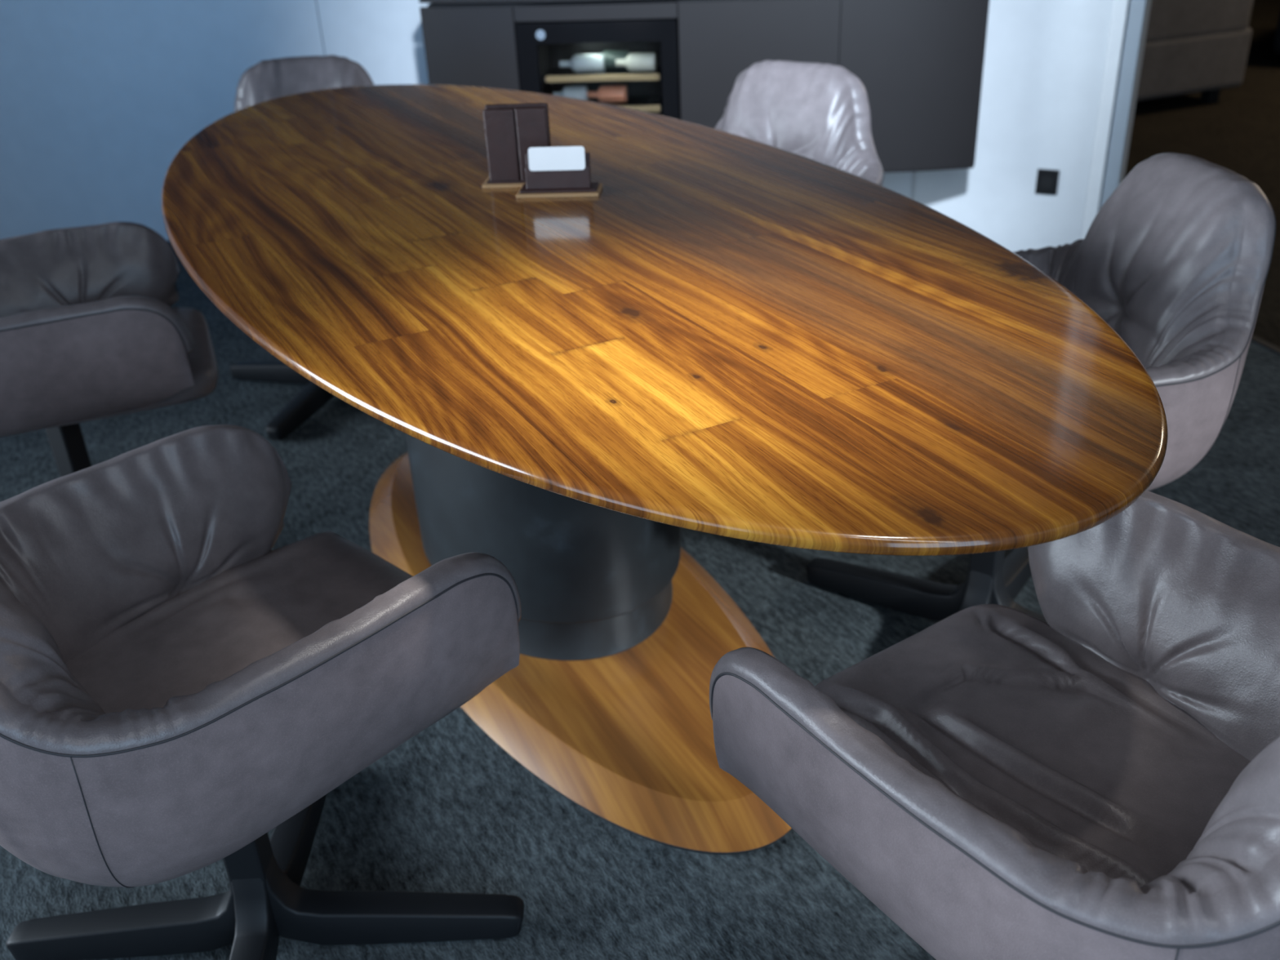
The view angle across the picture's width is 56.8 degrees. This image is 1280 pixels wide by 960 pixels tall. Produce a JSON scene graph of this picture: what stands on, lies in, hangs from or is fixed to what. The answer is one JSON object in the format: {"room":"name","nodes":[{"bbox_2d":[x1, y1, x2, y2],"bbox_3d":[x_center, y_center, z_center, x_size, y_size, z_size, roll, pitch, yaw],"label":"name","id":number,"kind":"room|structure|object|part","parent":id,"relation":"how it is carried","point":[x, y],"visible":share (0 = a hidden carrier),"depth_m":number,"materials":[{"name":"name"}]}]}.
{"room":"meeting room","nodes":[
{"label":"meeting room","id":0,"kind":"room"},
{"bbox_2d":[0,0,915,240],"bbox_3d":[-0.784,-1.277,4.044,3.470,0.900,0.120,1,29,7],"label":"wall","id":1,"kind":"structure","parent":0,"point":[99,99],"depth_m":4.05,"materials":[{"name":"white paint"}]},
{"bbox_2d":[418,0,989,173],"bbox_3d":[0.192,-1.266,3.679,1.660,0.534,0.424,1,29,7],"label":"upper cabinet","id":2,"kind":"object","parent":1,"relation":"attached to","point":[919,64],"visible":0.56,"depth_m":3.44,"materials":[{"name":"grey paint"}]},
{"bbox_3d":[-0.506,-1.187,3.627,0.302,0.490,0.027,6,30,16],"label":"door","id":3,"kind":"part","parent":2,"relation":"part of","materials":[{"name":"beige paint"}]},
{"bbox_2d":[418,0,591,3],"bbox_3d":[0.181,-1.490,3.559,1.660,0.025,0.420,1,29,7],"label":"countertop","id":4,"kind":"structure","parent":2,"relation":"on","point":[420,1],"depth_m":3.48,"materials":[{"name":"black paint"}]},
{"bbox_3d":[-0.131,-1.361,3.444,0.483,0.041,0.025,2,29,9],"label":"drawer","id":5,"kind":"part","parent":2,"relation":"part of","materials":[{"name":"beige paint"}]},
{"bbox_2d":[515,17,680,119],"bbox_3d":[-0.111,-1.185,3.624,0.476,0.433,0.187,1,29,7],"label":"cooler","id":6,"kind":"object","parent":2,"relation":"on","point":[633,64],"visible":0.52,"depth_m":3.50,"materials":[{"name":"black glass"}]},
{"bbox_3d":[-0.114,-1.129,3.556,0.368,0.350,0.003,1,29,7],"label":"door pane","id":7,"kind":"part","parent":6,"relation":"part of","materials":[{"name":"glass"}]},
{"bbox_3d":[0.348,-1.152,3.488,0.459,0.490,0.022,1,29,7],"label":"door","id":8,"kind":"part","parent":2,"relation":"part of","materials":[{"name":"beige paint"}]},
{"bbox_3d":[0.788,-1.154,3.452,0.421,0.490,0.032,-2,29,1],"label":"door","id":9,"kind":"part","parent":2,"relation":"part of","materials":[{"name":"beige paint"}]},
{"bbox_2d":[0,0,1279,959],"bbox_3d":[1.684,-0.924,4.169,13.000,0.050,10.700,-16,31,-23],"label":"floor","id":10,"kind":"structure","parent":0,"point":[447,810],"depth_m":1.78,"materials":[{"name":"grey carpet"}]},
{"bbox_2d":[0,221,217,476],"bbox_3d":[-1.105,-0.199,2.209,0.592,0.779,0.551,-13,30,-18],"label":"armchair","id":11,"kind":"object","parent":10,"relation":"on","point":[90,330],"visible":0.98,"depth_m":2.04,"materials":[{"name":"taupe leather"},{"name":"black painted metal"}]},
{"bbox_3d":[-1.099,-0.024,2.303,0.045,0.272,0.045,9,31,21],"label":"stem","id":12,"kind":"part","parent":11,"relation":"part of","materials":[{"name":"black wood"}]},
{"bbox_2d":[41,307,217,429],"bbox_3d":[-1.063,-0.209,2.223,0.502,0.071,0.416,-13,30,-18],"label":"seat cushion","id":13,"kind":"object","parent":11,"relation":"on","point":[202,361],"depth_m":2.14,"materials":[{"name":"beige leather"}]},
{"bbox_2d":[0,424,524,959],"bbox_3d":[-0.487,0.248,1.335,0.551,0.779,0.592,23,37,38],"label":"armchair","id":14,"kind":"object","parent":10,"relation":"on","point":[179,690],"visible":1,"depth_m":1.33,"materials":[{"name":"taupe leather"},{"name":"black painted metal"}]},
{"bbox_3d":[-0.634,0.534,1.484,0.335,0.146,0.042,-3,29,0],"label":"leg","id":15,"kind":"part","parent":14,"relation":"part of","materials":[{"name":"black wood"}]},
{"bbox_3d":[-0.481,0.423,1.428,0.045,0.272,0.045,-3,29,0],"label":"stem","id":16,"kind":"part","parent":14,"relation":"part of","materials":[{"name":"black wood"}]},
{"bbox_3d":[-0.471,0.602,1.345,0.042,0.146,0.335,-3,29,0],"label":"leg","id":17,"kind":"part","parent":14,"relation":"part of","materials":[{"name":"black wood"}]},
{"bbox_2d":[65,531,484,739],"bbox_3d":[-0.456,0.227,1.361,0.416,0.077,0.502,23,37,38],"label":"seat cushion","id":18,"kind":"object","parent":14,"relation":"on","point":[229,612],"depth_m":1.42,"materials":[{"name":"beige leather"}]},
{"bbox_3d":[-0.480,0.451,1.624,0.042,0.146,0.335,-3,29,0],"label":"leg","id":19,"kind":"part","parent":14,"relation":"part of","materials":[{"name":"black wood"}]},
{"bbox_3d":[-0.317,0.518,1.485,0.335,0.146,0.042,-3,29,0],"label":"leg","id":20,"kind":"part","parent":14,"relation":"part of","materials":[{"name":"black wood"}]},
{"bbox_2d":[229,54,374,440],"bbox_3d":[-0.788,-0.583,2.886,0.599,0.776,0.599,-6,29,-6],"label":"armchair","id":21,"kind":"object","parent":10,"relation":"on","point":[268,79],"visible":0.02,"depth_m":2.91,"materials":[{"name":"taupe leather"},{"name":"black painted metal"}]},
{"bbox_3d":[-0.926,-0.322,3.081,0.335,0.146,0.042,6,30,16],"label":"leg","id":22,"kind":"part","parent":21,"relation":"part of","materials":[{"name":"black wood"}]},
{"bbox_3d":[-0.821,-0.231,2.905,0.042,0.146,0.335,6,30,16],"label":"leg","id":23,"kind":"part","parent":21,"relation":"part of","materials":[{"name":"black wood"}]},
{"bbox_2d":[160,84,1168,854],"bbox_3d":[-0.174,-0.111,2.011,1.018,0.745,2.308,-16,31,-23],"label":"dining table","id":24,"kind":"object","parent":10,"relation":"on","point":[738,336],"visible":0.93,"depth_m":1.49,"materials":[{"name":"walnut plank"},{"name":"dark grey metal"},{"name":"walnut"}]},
{"bbox_2d":[482,102,551,188],"bbox_3d":[-0.192,-0.532,1.877,0.120,0.123,0.060,0,29,5],"label":"menu stand","id":25,"kind":"object","parent":24,"relation":"on","point":[511,130],"visible":0.81,"depth_m":1.86,"materials":[{"name":"brown leather"}]},
{"bbox_2d":[515,152,602,198],"bbox_3d":[-0.126,-0.474,1.831,0.128,0.059,0.058,0,29,5],"label":"card holder","id":26,"kind":"object","parent":24,"relation":"on","point":[567,183],"visible":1,"depth_m":1.82,"materials":[{"name":"brown leather"}]},
{"bbox_2d":[528,146,585,170],"bbox_3d":[-0.128,-0.492,1.812,0.087,0.035,0.007,0,29,5],"label":"card","id":27,"kind":"object","parent":26,"relation":"in","point":[566,157],"visible":1,"depth_m":1.81,"materials":[{"name":"white paper"}]},
{"bbox_3d":[-0.160,0.193,2.177,0.556,0.042,1.432,-16,31,-23],"label":"plate","id":28,"kind":"part","parent":24,"relation":"part of","materials":[{"name":"brown wood"}]},
{"bbox_2d":[714,59,884,186],"bbox_3d":[0.205,-0.452,2.558,0.551,0.779,0.592,17,34,32],"label":"armchair","id":29,"kind":"object","parent":10,"relation":"on","point":[819,112],"visible":0.12,"depth_m":2.52,"materials":[{"name":"beige leather"}]},
{"bbox_2d":[709,490,1279,959],"bbox_3d":[0.427,0.321,1.119,0.551,0.778,0.592,-21,33,-30],"label":"armchair","id":30,"kind":"object","parent":10,"relation":"on","point":[1100,780],"visible":0.97,"depth_m":1.11,"materials":[{"name":"beige leather"}]},
{"bbox_2d":[814,604,1250,887],"bbox_3d":[0.400,0.300,1.150,0.416,0.078,0.502,-21,33,-30],"label":"seat cushion","id":31,"kind":"object","parent":30,"relation":"on","point":[1069,739],"depth_m":1.18,"materials":[{"name":"beige leather"}]},
{"bbox_2d":[805,152,1275,622],"bbox_3d":[0.561,-0.080,1.844,0.592,0.779,0.551,-7,29,-8],"label":"armchair","id":32,"kind":"object","parent":10,"relation":"on","point":[1176,260],"visible":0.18,"depth_m":1.66,"materials":[{"name":"beige leather"}]},
{"bbox_3d":[0.447,0.158,2.078,0.335,0.146,0.042,17,34,31],"label":"leg","id":33,"kind":"part","parent":32,"relation":"part of","materials":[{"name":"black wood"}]},
{"bbox_3d":[0.486,0.263,1.883,0.042,0.146,0.335,17,34,31],"label":"leg","id":34,"kind":"part","parent":32,"relation":"part of","materials":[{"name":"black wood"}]},
{"bbox_3d":[0.572,0.094,1.939,0.045,0.272,0.045,17,34,31],"label":"stem","id":35,"kind":"part","parent":32,"relation":"part of","materials":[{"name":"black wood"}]},
{"bbox_3d":[0.668,0.132,2.108,0.042,0.146,0.335,17,34,31],"label":"leg","id":36,"kind":"part","parent":32,"relation":"part of","materials":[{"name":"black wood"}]},
{"bbox_3d":[0.707,0.236,1.913,0.335,0.146,0.042,17,34,31],"label":"leg","id":37,"kind":"part","parent":32,"relation":"part of","materials":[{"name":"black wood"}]},
{"bbox_2d":[1136,0,1253,102],"bbox_3d":[1.844,-2.072,5.520,1.950,0.660,0.900,-13,30,-18],"label":"sofa","id":38,"kind":"object","parent":10,"relation":"on","point":[1191,46],"visible":0.3,"depth_m":5.34,"materials":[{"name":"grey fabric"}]},
{"bbox_3d":[1.915,-2.041,5.142,1.830,0.360,0.200,-13,30,-18],"label":"backrest","id":39,"kind":"part","parent":38,"relation":"part of","materials":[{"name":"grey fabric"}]},
{"bbox_2d":[914,0,1114,251],"bbox_3d":[1.150,-1.162,3.660,0.538,0.900,0.120,12,32,25],"label":"wall","id":40,"kind":"structure","parent":0,"point":[1044,63],"depth_m":3.60,"materials":[{"name":"white paint"}]},
{"bbox_2d":[1035,168,1059,195],"bbox_3d":[1.255,-0.919,3.650,0.064,0.076,0.011,12,32,25],"label":"wall socket","id":41,"kind":"object","parent":40,"relation":"attached to","point":[1047,180],"visible":1,"depth_m":3.65,"materials":[{"name":"black plastic"}]},
{"bbox_2d":[1099,0,1151,208],"bbox_3d":[1.414,-1.671,3.211,0.043,2.200,0.132,12,32,25],"label":"trim","id":42,"kind":"structure","parent":40,"relation":"attached to","point":[1139,11],"depth_m":3.46,"materials":[{"name":"white paint"}]},
{"bbox_2d":[1251,334,1279,355],"bbox_3d":[2.104,0.448,1.567,0.024,0.015,5.000,-10,29,-13],"label":"trim","id":43,"kind":"structure","parent":40,"relation":"attached to","point":[1256,340],"depth_m":3.06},
{"bbox_3d":[1.093,-2.346,3.015,0.401,1.800,0.513,-16,31,-23],"label":"wall","id":44,"kind":"structure","parent":0,"visible":0},
{"bbox_2d":[1080,0,1129,239],"bbox_3d":[1.373,-1.677,3.225,0.038,2.200,0.135,12,32,25],"label":"trim","id":45,"kind":"structure","parent":44,"relation":"attached to","point":[1121,7],"depth_m":3.48,"materials":[{"name":"white paint"}]},
{"bbox_3d":[-0.841,-2.462,3.398,2.905,1.800,2.098,-16,31,-23],"label":"wall","id":46,"kind":"structure","parent":0,"visible":0},
{"bbox_2d":[315,0,325,55],"bbox_3d":[-1.078,-2.045,3.595,0.003,2.700,0.005,1,29,7],"label":"trim","id":47,"kind":"structure","parent":46,"relation":"attached to","point":[315,0],"depth_m":3.90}
]}

